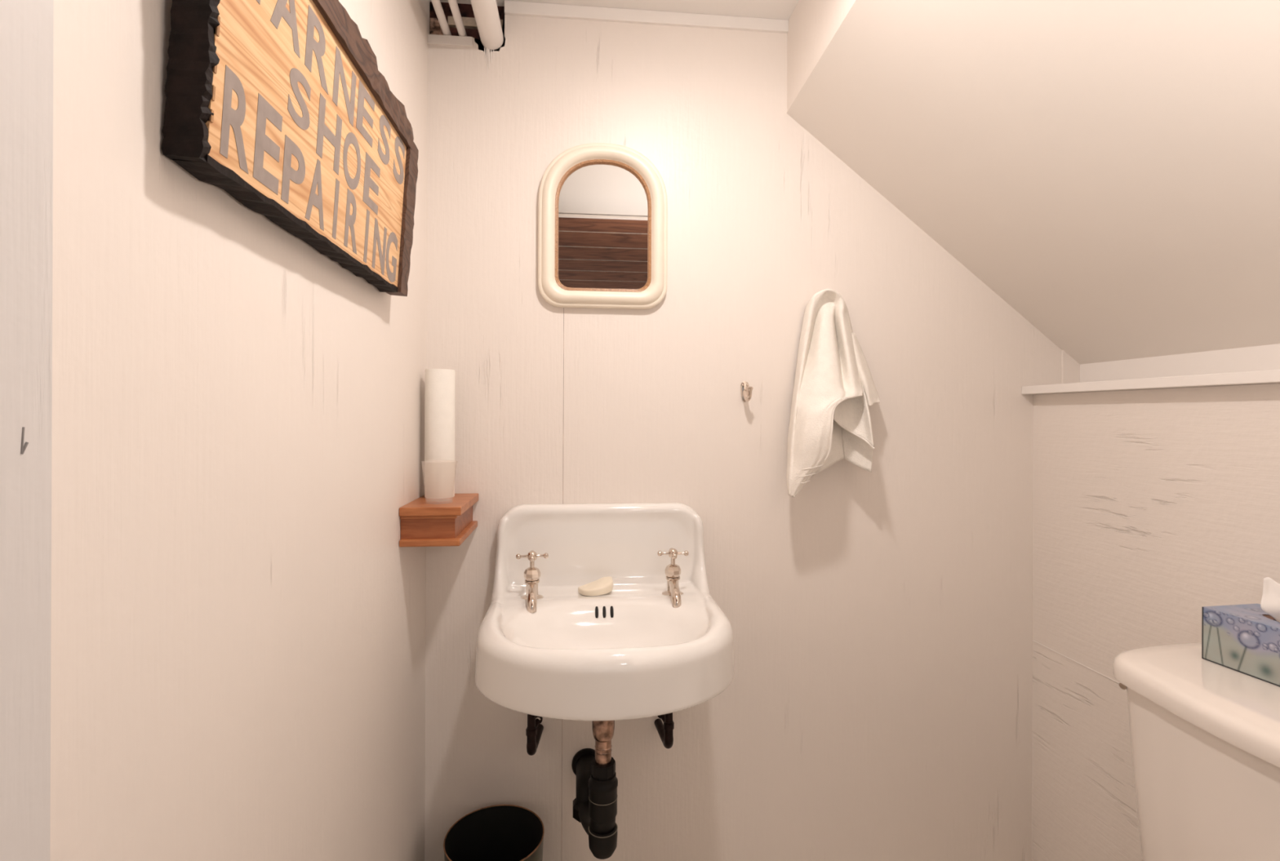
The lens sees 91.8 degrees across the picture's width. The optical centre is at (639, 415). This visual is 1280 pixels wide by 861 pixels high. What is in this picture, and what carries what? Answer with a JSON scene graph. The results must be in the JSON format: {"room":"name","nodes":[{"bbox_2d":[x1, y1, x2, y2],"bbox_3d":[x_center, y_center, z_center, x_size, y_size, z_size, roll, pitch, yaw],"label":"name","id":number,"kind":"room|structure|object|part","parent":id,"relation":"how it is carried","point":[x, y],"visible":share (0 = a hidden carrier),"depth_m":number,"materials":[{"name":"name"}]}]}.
{"room":"bathroom","nodes":[
{"label":"bathroom","id":0,"kind":"room"},
{"bbox_2d":[49,0,429,860],"bbox_3d":[-0.419,0.113,0.654,0.030,2.090,1.484,0,0,-6],"label":"wall","id":1,"kind":"structure","parent":0,"point":[238,609],"depth_m":0.59,"materials":[{"name":"paint"}]},
{"bbox_2d":[0,0,53,860],"bbox_3d":[-0.363,0.114,0.322,0.018,2.089,0.112,0,0,-6],"label":"trim","id":2,"kind":"structure","parent":1,"relation":"attached to","point":[26,26],"depth_m":0.36,"materials":[{"name":"white paint"}]},
{"bbox_2d":[161,0,418,296],"bbox_3d":[-0.387,-0.355,0.801,0.055,0.298,0.603,0,0,-6],"label":"wooden sign","id":3,"kind":"object","parent":1,"relation":"attached to","point":[284,108],"visible":1,"depth_m":0.67,"materials":[{"name":"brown wood"}]},
{"bbox_2d":[399,493,478,546],"bbox_3d":[-0.408,0.211,1.279,0.114,0.075,0.212,0,0,-6],"label":"wall shelf","id":4,"kind":"object","parent":1,"relation":"attached to","point":[424,522],"visible":0.97,"depth_m":1.18,"materials":[{"name":"orange wood"}]},
{"bbox_3d":[-0.413,0.193,1.282,0.106,0.006,0.206,0,0,-6],"label":"molding","id":5,"kind":"part","parent":4,"relation":"part of","materials":[{"name":"orange wood"}]},
{"bbox_2d":[424,368,455,498],"bbox_3d":[-0.428,0.037,1.326,0.062,0.272,0.062,0,0,-6],"label":"candle","id":6,"kind":"object","parent":4,"relation":"on","point":[440,384],"visible":1,"depth_m":1.30,"materials":[{"name":"white wax"}]},
{"bbox_2d":[431,0,451,35],"bbox_3d":[-0.366,-0.858,0.717,0.017,0.017,1.540,0,0,-6],"label":"pipe","id":7,"kind":"object","parent":1,"relation":"attached to","point":[437,4],"visible":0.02,"depth_m":1.32,"materials":[{"name":"white metal"}]},
{"bbox_2d":[429,0,799,19],"bbox_3d":[0.399,-0.943,0.745,1.667,0.030,1.464,0,0,-6],"label":"ceiling","id":8,"kind":"structure","parent":0,"point":[768,9],"depth_m":1.40,"materials":[{"name":"white paint"}]},
{"bbox_2d":[424,1,1062,860],"bbox_3d":[0.301,0.051,1.537,1.697,2.220,0.160,0,0,-6],"label":"wall","id":9,"kind":"structure","parent":0,"point":[877,704],"depth_m":1.45,"materials":[{"name":"paint"}]},
{"bbox_2d":[429,17,449,35],"bbox_3d":[-0.461,-0.872,1.419,0.044,0.076,0.036,0,0,-6],"label":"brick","id":10,"kind":"structure","parent":9,"relation":"attached to","point":[435,28],"depth_m":1.41,"materials":[{"name":"brick"}]},
{"bbox_2d":[427,34,472,46],"bbox_3d":[-0.424,-0.839,1.385,0.097,0.020,0.007,0,0,-6],"label":"trim","id":11,"kind":"structure","parent":9,"relation":"attached to","point":[432,38],"depth_m":1.38,"materials":[{"name":"white wood"}]},
{"bbox_2d":[448,0,466,36],"bbox_3d":[-0.332,-0.857,0.721,0.017,0.017,1.540,0,0,-6],"label":"pipe","id":12,"kind":"object","parent":9,"relation":"attached to","point":[453,4],"visible":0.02,"depth_m":1.32,"materials":[{"name":"white metal"}]},
{"bbox_2d":[447,16,502,29],"bbox_3d":[-0.351,-0.914,1.448,0.190,0.020,0.012,0,0,-6],"label":"trim","id":13,"kind":"structure","parent":9,"relation":"attached to","point":[468,22],"depth_m":1.44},
{"bbox_2d":[470,0,503,49],"bbox_3d":[-0.267,-0.848,0.727,0.051,0.051,1.540,0,0,-6],"label":"pipe","id":14,"kind":"object","parent":9,"relation":"attached to","point":[486,12],"visible":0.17,"depth_m":1.31,"materials":[{"name":"white metal"}]},
{"bbox_2d":[484,46,493,78],"bbox_3d":[-0.339,-0.794,1.392,0.022,0.075,0.005,0,0,-6],"label":"drip","id":15,"kind":"object","parent":9,"relation":"attached to","point":[486,50],"visible":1,"depth_m":1.39,"materials":[{"name":"white paint"}]},
{"bbox_2d":[525,714,543,755],"bbox_3d":[-0.225,0.574,1.354,0.030,0.304,0.103,0,0,5],"label":"bracket","id":16,"kind":"object","parent":9,"relation":"attached to","point":[534,731],"visible":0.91,"depth_m":1.31,"materials":[{"name":"black metal"}]},
{"bbox_3d":[-0.226,0.663,1.338,0.019,0.030,0.034,0,0,36],"label":"valve knob","id":17,"kind":"part","parent":16,"relation":"part of","materials":[{"name":"black metal"}]},
{"bbox_2d":[561,307,564,802],"bbox_3d":[-0.176,0.434,1.411,0.001,1.410,0.002,0,0,-6],"label":"trim","id":18,"kind":"structure","parent":9,"relation":"attached to","point":[563,308],"depth_m":1.41,"materials":[{"name":"white paint"}]},
{"bbox_2d":[537,142,667,309],"bbox_3d":[-0.083,-0.432,1.405,0.293,0.374,0.026,0,0,-6],"label":"wall mirror","id":19,"kind":"object","parent":9,"relation":"attached to","point":[602,207],"visible":1,"depth_m":1.41,"materials":[{"name":"white plastic"}]},
{"bbox_3d":[-0.084,-0.432,1.415,0.213,0.294,0.002,0,0,-6],"label":"glass","id":20,"kind":"part","parent":19,"relation":"part of","materials":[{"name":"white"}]},
{"bbox_2d":[475,502,734,720],"bbox_3d":[-0.066,0.340,1.187,0.478,0.281,0.463,0,0,-6],"label":"sink","id":21,"kind":"object","parent":9,"relation":"attached to","point":[658,643],"visible":0.99,"depth_m":1.22,"materials":[{"name":"white ceramic"}]},
{"bbox_2d":[515,550,548,613],"bbox_3d":[-0.223,0.333,1.269,0.067,0.103,0.120,0,0,-6],"label":"tap","id":22,"kind":"object","parent":21,"relation":"on","point":[531,601],"depth_m":1.27,"materials":[{"name":"silver metal"}]},
{"bbox_2d":[571,720,617,859],"bbox_3d":[-0.102,0.656,1.303,0.077,0.391,0.272,0,0,-12],"label":"trap","id":23,"kind":"object","parent":21,"relation":"attached to","point":[595,803],"visible":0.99,"depth_m":1.18,"materials":[{"name":"black metal"}]},
{"bbox_2d":[577,576,613,595],"bbox_3d":[-0.088,0.367,1.333,0.079,0.028,0.057,0,0,-29],"label":"soap bar","id":24,"kind":"object","parent":21,"relation":"on","point":[604,585],"visible":1,"depth_m":1.32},
{"bbox_2d":[657,547,688,608],"bbox_3d":[0.073,0.335,1.302,0.067,0.103,0.120,0,0,-6],"label":"tap","id":25,"kind":"object","parent":21,"relation":"on","point":[674,596],"depth_m":1.31,"materials":[{"name":"silver metal"}]},
{"bbox_2d":[504,0,788,33],"bbox_3d":[0.022,-0.916,1.426,0.656,0.028,0.010,0,0,-6],"label":"trim","id":26,"kind":"structure","parent":9,"relation":"attached to","point":[511,7],"depth_m":1.42,"materials":[{"name":"white"}]},
{"bbox_2d":[653,712,674,749],"bbox_3d":[0.050,0.575,1.381,0.030,0.304,0.103,0,0,-16],"label":"supply pipe","id":27,"kind":"object","parent":9,"relation":"attached to","point":[665,731],"visible":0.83,"depth_m":1.34,"materials":[{"name":"black metal"}]},
{"bbox_3d":[0.054,0.665,1.366,0.034,0.030,0.019,0,0,43],"label":"valve knob","id":28,"kind":"part","parent":27,"relation":"part of","materials":[{"name":"black metal"}]},
{"bbox_2d":[740,381,753,401],"bbox_3d":[0.247,-0.057,1.425,0.020,0.048,0.054,0,0,-6],"label":"robe hook","id":29,"kind":"object","parent":9,"relation":"attached to","point":[746,390],"visible":1,"depth_m":1.44,"materials":[{"name":"silver metal"}]},
{"bbox_3d":[0.245,-0.057,1.449,0.020,0.048,0.005,0,0,-6],"label":"plate","id":30,"kind":"part","parent":29,"relation":"part of","materials":[{"name":"silver metal"}]},
{"bbox_2d":[786,288,879,497],"bbox_3d":[0.440,-0.056,1.402,0.235,0.469,0.139,0,0,-16],"label":"hand towel","id":31,"kind":"object","parent":9,"relation":"hanging from","point":[834,388],"visible":1,"depth_m":1.39,"materials":[{"name":"white fabric"}]},
{"bbox_2d":[1062,350,1079,383],"bbox_3d":[1.063,-0.119,1.531,0.045,0.096,0.006,0,0,-6],"label":"trim","id":32,"kind":"structure","parent":9,"relation":"attached to","point":[1070,367],"depth_m":1.53,"materials":[{"name":"paint"}]},
{"bbox_2d":[786,0,855,111],"bbox_3d":[0.429,-0.821,0.731,0.020,0.214,1.470,0,0,-6],"label":"wall","id":33,"kind":"structure","parent":0,"point":[813,24],"depth_m":1.33,"materials":[{"name":"paint"}]},
{"bbox_2d":[786,0,1279,364],"bbox_3d":[0.805,-0.464,0.768,0.780,0.703,1.470,0,0,-6],"label":"ceiling","id":34,"kind":"structure","parent":0,"point":[1109,170],"depth_m":1.08,"materials":[{"name":"white paint"}]},
{"bbox_2d":[1031,383,1279,860],"bbox_3d":[1.050,0.556,0.797,0.030,1.216,1.480,0,0,-6],"label":"wall","id":35,"kind":"structure","parent":0,"point":[1152,508],"depth_m":1.28,"materials":[{"name":"paint"}]},
{"bbox_2d":[1032,640,1119,684],"bbox_3d":[1.036,0.551,0.790,0.002,0.002,1.468,0,0,-6],"label":"trim","id":36,"kind":"structure","parent":35,"relation":"attached to","point":[1033,641],"depth_m":1.39,"materials":[{"name":"white"}]},
{"bbox_2d":[1021,369,1279,394],"bbox_3d":[1.085,-0.062,0.795,0.157,0.020,1.470,0,0,-6],"label":"trim","id":37,"kind":"structure","parent":35,"relation":"attached to","point":[1270,376],"depth_m":1.15,"materials":[{"name":"white wood"}]},
{"bbox_2d":[1080,343,1279,382],"bbox_3d":[1.172,-0.075,0.809,0.030,0.180,1.480,0,0,-6],"label":"wall","id":38,"kind":"structure","parent":0,"point":[1263,357],"depth_m":1.26,"materials":[{"name":"white paint"}]},
{"bbox_3d":[0.179,1.181,-0.334,2.900,0.040,3.900,0,0,-6],"label":"floor","id":39,"kind":"structure","parent":0,"visible":0},
{"bbox_2d":[443,804,544,860],"bbox_3d":[-0.300,1.012,1.280,0.203,0.293,0.203,0,0,-6],"label":"trash can","id":40,"kind":"object","parent":39,"relation":"on","point":[497,833],"visible":1,"depth_m":1.36,"materials":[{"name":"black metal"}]},
{"bbox_2d":[1112,642,1279,860],"bbox_3d":[0.692,0.770,0.778,0.661,0.786,0.511,0,0,-6],"label":"toilet","id":41,"kind":"object","parent":39,"relation":"on","point":[1205,735],"visible":0.93,"depth_m":0.85,"materials":[{"name":"ceramic"}]},
{"bbox_3d":[0.792,0.429,0.995,0.045,0.018,0.015,0,0,-6],"label":"flush lever","id":42,"kind":"part","parent":41,"relation":"part of","materials":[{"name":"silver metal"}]},
{"bbox_3d":[0.884,0.397,0.796,0.279,0.039,0.511,0,0,-6],"label":"cistern lid","id":43,"kind":"part","parent":41,"relation":"part of","materials":[{"name":"ceramic"}]},
{"bbox_2d":[1201,577,1279,687],"bbox_3d":[0.943,0.307,0.867,0.105,0.140,0.215,0,0,-10],"label":"tissue box","id":44,"kind":"object","parent":41,"relation":"on","point":[1245,639],"visible":1,"depth_m":0.91,"materials":[{"name":"cardboard"}]}
]}

